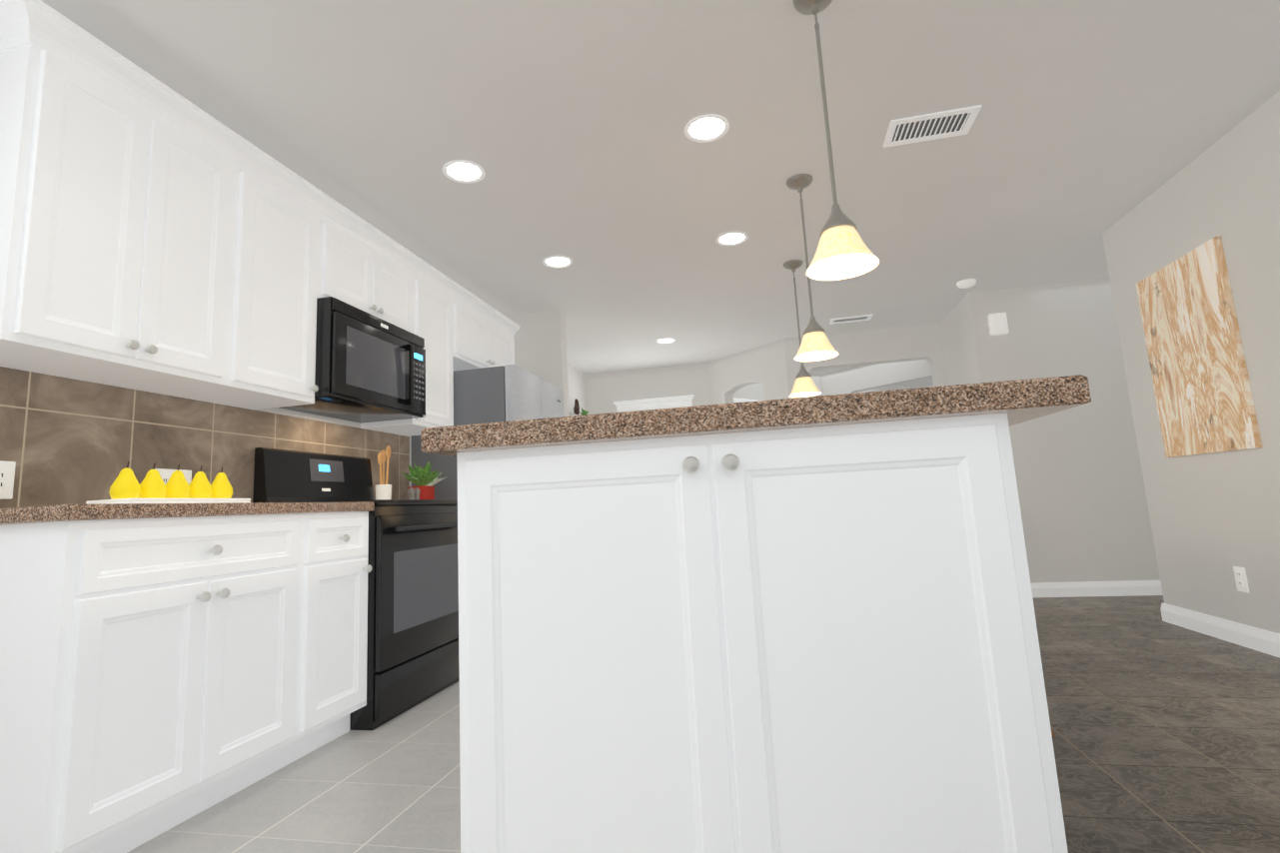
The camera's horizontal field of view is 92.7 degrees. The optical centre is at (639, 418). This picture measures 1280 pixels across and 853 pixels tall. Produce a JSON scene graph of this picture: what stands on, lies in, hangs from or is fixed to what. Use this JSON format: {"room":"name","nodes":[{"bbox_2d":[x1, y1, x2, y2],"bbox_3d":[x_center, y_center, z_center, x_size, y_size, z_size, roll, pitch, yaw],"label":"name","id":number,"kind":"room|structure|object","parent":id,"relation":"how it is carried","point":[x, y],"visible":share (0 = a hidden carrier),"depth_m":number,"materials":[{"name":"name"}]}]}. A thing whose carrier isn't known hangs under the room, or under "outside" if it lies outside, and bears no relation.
{"room":"kitchen","nodes":[
{"label":"kitchen","id":0,"kind":"room"},
{"bbox_2d":[254,407,411,486],"bbox_3d":[-2.000,0.011,2.002,0.130,2.440,6.230,-5,-8,12],"label":"wall","id":1,"kind":"structure","parent":0,"point":[278,411],"depth_m":3.19,"materials":[{"name":"beige paint"}]},
{"bbox_2d":[0,23,243,395],"bbox_3d":[-1.795,-0.599,2.042,0.349,0.895,0.680,-5,-8,12],"label":"upper cabinet","id":2,"kind":"object","parent":1,"relation":"attached to","point":[158,237],"depth_m":1.91,"materials":[{"name":"white wood"}]},
{"bbox_2d":[0,366,409,508],"bbox_3d":[-1.745,0.185,2.782,0.018,0.448,2.394,-5,-8,12],"label":"backsplash","id":3,"kind":"structure","parent":1,"relation":"attached to","point":[65,441],"depth_m":2.23,"materials":[{"name":"tile"}]},
{"bbox_2d":[172,159,327,409],"bbox_3d":[-1.674,-0.527,2.594,0.349,0.895,0.460,-5,-8,12],"label":"upper cabinet","id":4,"kind":"object","parent":1,"relation":"attached to","point":[284,254],"depth_m":2.56,"materials":[{"name":"white wood"}]},
{"bbox_2d":[327,211,419,431],"bbox_3d":[-1.543,-0.449,3.185,0.349,0.895,0.760,-5,-8,12],"label":"upper cabinet","id":5,"kind":"object","parent":1,"relation":"attached to","point":[363,275],"depth_m":3.19,"materials":[{"name":"white wood"}]},
{"bbox_2d":[278,296,425,423],"bbox_3d":[-1.481,-0.268,3.148,0.456,0.462,0.754,-5,-8,12],"label":"microwave","id":6,"kind":"object","parent":5,"relation":"attached to","point":[370,368],"visible":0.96,"depth_m":2.99,"materials":[{"name":"black metal"}]},
{"bbox_2d":[383,271,459,436],"bbox_3d":[-1.414,-0.372,3.771,0.349,0.895,0.450,-5,-8,12],"label":"upper cabinet","id":7,"kind":"object","parent":1,"relation":"attached to","point":[439,308],"depth_m":3.78,"materials":[{"name":"white wood"}]},
{"bbox_2d":[459,299,515,370],"bbox_3d":[-1.262,-0.281,4.461,0.349,0.895,0.975,-5,-8,12],"label":"upper cabinet","id":8,"kind":"object","parent":1,"relation":"attached to","point":[485,342],"depth_m":4.38,"materials":[{"name":"white wood"}]},
{"bbox_2d":[407,487,420,499],"bbox_3d":[-1.309,0.448,3.539,0.039,0.097,0.095,-5,-8,12],"label":"salt shaker","id":9,"kind":"object","parent":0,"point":[414,494],"visible":0.58,"depth_m":3.51,"materials":[{"name":"silver metal"}]},
{"bbox_2d":[506,309,569,416],"bbox_3d":[-0.924,0.365,4.872,0.740,2.440,0.120,-5,-8,12],"label":"pier","id":10,"kind":"object","parent":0,"point":[540,338],"visible":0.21,"depth_m":4.91,"materials":[{"name":"beige paint"}]},
{"bbox_2d":[567,363,586,415],"bbox_3d":[-0.985,0.553,6.167,0.320,2.440,2.410,-5,-8,12],"label":"wall","id":11,"kind":"structure","parent":0,"point":[577,383],"depth_m":6.97,"materials":[{"name":"beige paint"}]},
{"bbox_2d":[584,362,710,414],"bbox_3d":[0.049,0.633,7.106,1.700,2.440,0.130,-5,-8,12],"label":"wall","id":12,"kind":"structure","parent":0,"point":[605,392],"depth_m":7.17,"materials":[{"name":"beige paint"}]},
{"bbox_2d":[613,394,694,412],"bbox_3d":[0.203,0.428,7.072,0.945,1.320,0.179,-5,-8,12],"label":"window","id":13,"kind":"structure","parent":12,"relation":"in","point":[656,404],"depth_m":7.08,"materials":[{"name":"white"}]},
{"bbox_2d":[40,0,1279,388],"bbox_3d":[1.989,-1.069,4.759,7.600,0.060,13.300,-5,-8,12],"label":"ceiling","id":14,"kind":"structure","parent":0,"point":[563,124],"depth_m":2.65,"materials":[{"name":"paint"}]},
{"bbox_2d":[442,159,485,182],"bbox_3d":[-0.825,-1.157,2.862,0.194,0.007,0.194,-5,-8,12],"label":"recessed light","id":15,"kind":"object","parent":14,"relation":"in","point":[461,171],"visible":1,"depth_m":2.86,"materials":[{"name":"white"}]},
{"bbox_2d":[542,255,572,268],"bbox_3d":[-0.533,-1.015,3.956,0.194,0.007,0.194,-5,-8,12],"label":"recessed light","id":16,"kind":"object","parent":14,"relation":"in","point":[557,262],"visible":1,"depth_m":3.95,"materials":[{"name":"white"}]},
{"bbox_2d":[656,337,675,343],"bbox_3d":[0.255,-0.764,6.000,0.194,0.007,0.194,-5,-8,12],"label":"recessed light","id":17,"kind":"object","parent":14,"relation":"in","point":[665,341],"visible":1,"depth_m":6.00,"materials":[{"name":"white"}]},
{"bbox_2d":[684,113,729,142],"bbox_3d":[0.287,-1.248,2.629,0.194,0.007,0.194,-5,-8,12],"label":"recessed light","id":18,"kind":"object","parent":14,"relation":"in","point":[706,128],"visible":1,"depth_m":2.62,"materials":[{"name":"white"}]},
{"bbox_2d":[716,231,747,245],"bbox_3d":[0.564,-1.103,3.746,0.194,0.007,0.194,-5,-8,12],"label":"recessed light","id":19,"kind":"object","parent":14,"relation":"in","point":[731,238],"visible":1,"depth_m":3.74,"materials":[{"name":"white"}]},
{"bbox_2d":[783,259,821,397],"bbox_3d":[1.076,-0.614,4.137,0.208,0.920,0.208,-5,-8,12],"label":"pendant light","id":20,"kind":"object","parent":14,"relation":"hanging from","point":[804,386],"visible":1,"depth_m":4.09,"materials":[{"name":"yellow glass"}]},
{"bbox_2d":[786,173,838,361],"bbox_3d":[0.835,-0.758,3.042,0.208,0.920,0.208,-5,-8,12],"label":"pendant light","id":21,"kind":"object","parent":14,"relation":"hanging from","point":[815,345],"visible":0.98,"depth_m":3.02,"materials":[{"name":"yellow glass"}]},
{"bbox_2d":[792,0,878,280],"bbox_3d":[0.583,-0.908,1.899,0.208,0.920,0.208,-5,-8,12],"label":"pendant light","id":22,"kind":"object","parent":14,"relation":"hanging from","point":[842,252],"visible":1,"depth_m":1.87,"materials":[{"name":"yellow glass"}]},
{"bbox_2d":[829,314,872,324],"bbox_3d":[1.932,-0.910,5.597,0.360,0.010,0.160,-5,-8,12],"label":"ceiling vent","id":23,"kind":"object","parent":14,"relation":"in","point":[851,319],"visible":0.98,"depth_m":5.60,"materials":[{"name":"white metal"}]},
{"bbox_2d":[883,104,981,147],"bbox_3d":[1.284,-1.290,2.703,0.360,0.010,0.200,-5,-8,12],"label":"ceiling vent","id":24,"kind":"object","parent":14,"relation":"in","point":[934,126],"visible":1,"depth_m":2.70,"materials":[{"name":"white metal"}]},
{"bbox_2d":[956,278,976,288],"bbox_3d":[2.544,-1.046,4.758,0.136,0.041,0.136,-5,-8,12],"label":"smoke detector","id":25,"kind":"object","parent":14,"relation":"attached to","point":[965,284],"visible":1,"depth_m":4.72,"materials":[{"name":"white plastic"}]},
{"bbox_2d":[126,595,1279,852],"bbox_3d":[2.119,1.402,4.406,7.600,0.060,13.300,-5,-8,12],"label":"floor","id":26,"kind":"structure","parent":0,"point":[1166,737],"depth_m":1.95,"materials":[{"name":"tile"}]},
{"bbox_2d":[0,513,311,852],"bbox_3d":[-1.580,0.756,1.853,0.629,0.880,0.750,-5,-8,12],"label":"base cabinet","id":27,"kind":"object","parent":26,"relation":"on","point":[158,676],"depth_m":1.62,"materials":[{"name":"white wood"}]},
{"bbox_2d":[0,501,374,525],"bbox_3d":[-1.429,0.402,2.684,0.638,0.039,2.394,-5,-8,12],"label":"countertop","id":28,"kind":"structure","parent":27,"relation":"on","point":[55,513],"depth_m":1.69,"materials":[{"name":"stone"}]},
{"bbox_2d":[85,461,250,503],"bbox_3d":[-1.509,0.217,1.990,0.160,0.136,0.424,-5,-8,12],"label":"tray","id":29,"kind":"object","parent":28,"relation":"on","point":[128,488],"visible":0.98,"depth_m":1.93,"materials":[{"name":"white ceramic"}]},
{"bbox_2d":[375,445,391,499],"bbox_3d":[-1.484,0.328,3.531,0.090,0.349,0.107,-5,-8,12],"label":"utensil crock","id":30,"kind":"object","parent":28,"relation":"on","point":[383,491],"visible":0.9,"depth_m":3.51,"materials":[{"name":"white ceramic"}]},
{"bbox_2d":[399,461,447,499],"bbox_3d":[-1.324,0.390,3.735,0.266,0.268,0.260,-5,-8,12],"label":"potted plant","id":31,"kind":"object","parent":28,"relation":"on","point":[424,480],"visible":0.83,"depth_m":3.69,"materials":[{"name":"red"}]},
{"bbox_2d":[303,511,371,756],"bbox_3d":[-1.458,0.829,2.404,0.629,0.880,0.388,-5,-8,12],"label":"base cabinet","id":32,"kind":"object","parent":26,"relation":"on","point":[338,586],"depth_m":2.35,"materials":[{"name":"white wood"}]},
{"bbox_2d":[252,447,459,730],"bbox_3d":[-1.287,0.742,2.972,0.707,1.195,0.756,-5,-8,12],"label":"range","id":33,"kind":"object","parent":26,"relation":"on","point":[413,622],"visible":0.54,"depth_m":2.80,"materials":[{"name":"black metal"}]},
{"bbox_2d":[411,364,564,499],"bbox_3d":[-1.008,0.620,4.290,0.732,1.780,0.940,-5,-8,12],"label":"refrigerator","id":34,"kind":"object","parent":26,"relation":"on","point":[508,393],"visible":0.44,"depth_m":3.92,"materials":[{"name":"grey metal"}]},
{"bbox_2d":[437,402,1085,852],"bbox_3d":[0.525,0.732,2.830,1.329,0.985,3.436,-5,-8,12],"label":"kitchen island","id":35,"kind":"object","parent":26,"relation":"on","point":[807,625],"depth_m":1.20,"materials":[{"name":"white wood"}]},
{"bbox_2d":[421,374,1091,453],"bbox_3d":[0.495,0.223,2.941,1.424,0.054,3.548,-5,-8,12],"label":"island countertop","id":36,"kind":"structure","parent":35,"relation":"on","point":[1056,391],"depth_m":1.22,"materials":[{"name":"brown stone"}]},
{"bbox_2d":[732,383,763,400],"bbox_3d":[1.359,0.655,7.742,1.887,2.440,0.130,3,-10,-38],"label":"wall","id":37,"kind":"structure","parent":0,"point":[752,392],"depth_m":7.91,"materials":[{"name":"beige paint"}]},
{"bbox_2d":[733,397,757,402],"bbox_3d":[1.510,0.806,7.737,1.102,2.125,0.017,3,-10,-38],"label":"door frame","id":38,"kind":"structure","parent":37,"relation":"attached to","point":[739,400],"depth_m":7.75,"materials":[{"name":"white wood"}]},
{"bbox_2d":[707,338,789,404],"bbox_3d":[0.977,0.542,6.810,0.130,2.440,1.950,3,-10,-38],"label":"wall","id":39,"kind":"structure","parent":0,"point":[764,366],"depth_m":6.51,"materials":[{"name":"beige paint"}]},
{"bbox_2d":[809,372,913,396],"bbox_3d":[3.340,0.683,8.665,2.800,2.440,0.130,3,-10,-38],"label":"wall","id":40,"kind":"structure","parent":0,"point":[815,378],"depth_m":8.64,"materials":[{"name":"beige paint"}]},
{"bbox_2d":[784,322,948,398],"bbox_3d":[2.316,0.343,5.911,1.600,2.440,0.130,-5,-8,12],"label":"wall","id":41,"kind":"structure","parent":0,"point":[892,345],"depth_m":5.98,"materials":[{"name":"beige paint"}]},
{"bbox_2d":[820,359,932,395],"bbox_3d":[3.077,0.485,7.187,0.130,2.440,2.884,3,-10,-38],"label":"wall","id":42,"kind":"structure","parent":0,"point":[854,380],"depth_m":7.47,"materials":[{"name":"beige paint"}]},
{"bbox_2d":[940,298,974,385],"bbox_3d":[2.939,0.228,5.334,0.130,2.440,0.750,-5,-8,12],"label":"wall","id":43,"kind":"structure","parent":0,"point":[956,348],"depth_m":5.42,"materials":[{"name":"beige paint"}]},
{"bbox_2d":[963,276,1160,583],"bbox_3d":[4.274,0.053,4.609,3.060,2.440,0.130,-5,-8,12],"label":"wall","id":44,"kind":"structure","parent":0,"point":[1084,512],"depth_m":4.73,"materials":[{"name":"beige paint"}]},
{"bbox_2d":[987,312,1008,335],"bbox_3d":[2.889,-0.764,4.925,0.126,0.174,0.055,-5,-8,12],"label":"door chime","id":45,"kind":"object","parent":44,"relation":"attached to","point":[997,324],"visible":1,"depth_m":4.90,"materials":[{"name":"white plastic"}]},
{"bbox_2d":[1102,90,1279,634],"bbox_3d":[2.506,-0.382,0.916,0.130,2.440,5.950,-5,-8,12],"label":"wall","id":46,"kind":"structure","parent":0,"point":[1219,513],"depth_m":3.05,"materials":[{"name":"beige paint"}]},
{"bbox_2d":[1030,580,1279,658],"bbox_3d":[2.112,1.236,3.824,6.950,0.105,11.828,-5,-8,12],"label":"baseboard","id":47,"kind":"structure","parent":46,"relation":"attached to","point":[1261,640],"depth_m":3.53,"materials":[{"name":"white wood"}]},
{"bbox_2d":[1136,235,1262,457],"bbox_3d":[2.917,-0.335,3.230,0.021,1.036,0.680,-5,-8,12],"label":"picture","id":48,"kind":"object","parent":46,"relation":"attached to","point":[1202,387],"visible":1,"depth_m":3.16},
{"bbox_2d":[1233,566,1249,593],"bbox_3d":[2.972,0.795,3.021,0.008,0.120,0.075,-5,-8,12],"label":"outlet","id":49,"kind":"object","parent":46,"relation":"attached to","point":[1241,580],"visible":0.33,"depth_m":3.00,"materials":[{"name":"white plastic"}]},
{"bbox_3d":[-0.698,0.305,6.313,0.219,0.646,1.551,-5,-8,12],"label":"floating shelves","id":50,"kind":"object","parent":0,"visible":0},
{"bbox_2d":[573,398,589,415],"bbox_3d":[-0.723,0.164,6.275,0.249,0.825,1.483,-5,-8,12],"label":"decor","id":51,"kind":"object","parent":50,"relation":"on","point":[577,410],"visible":0.21,"depth_m":6.58,"materials":[{"name":"brown ceramic"}]}
]}

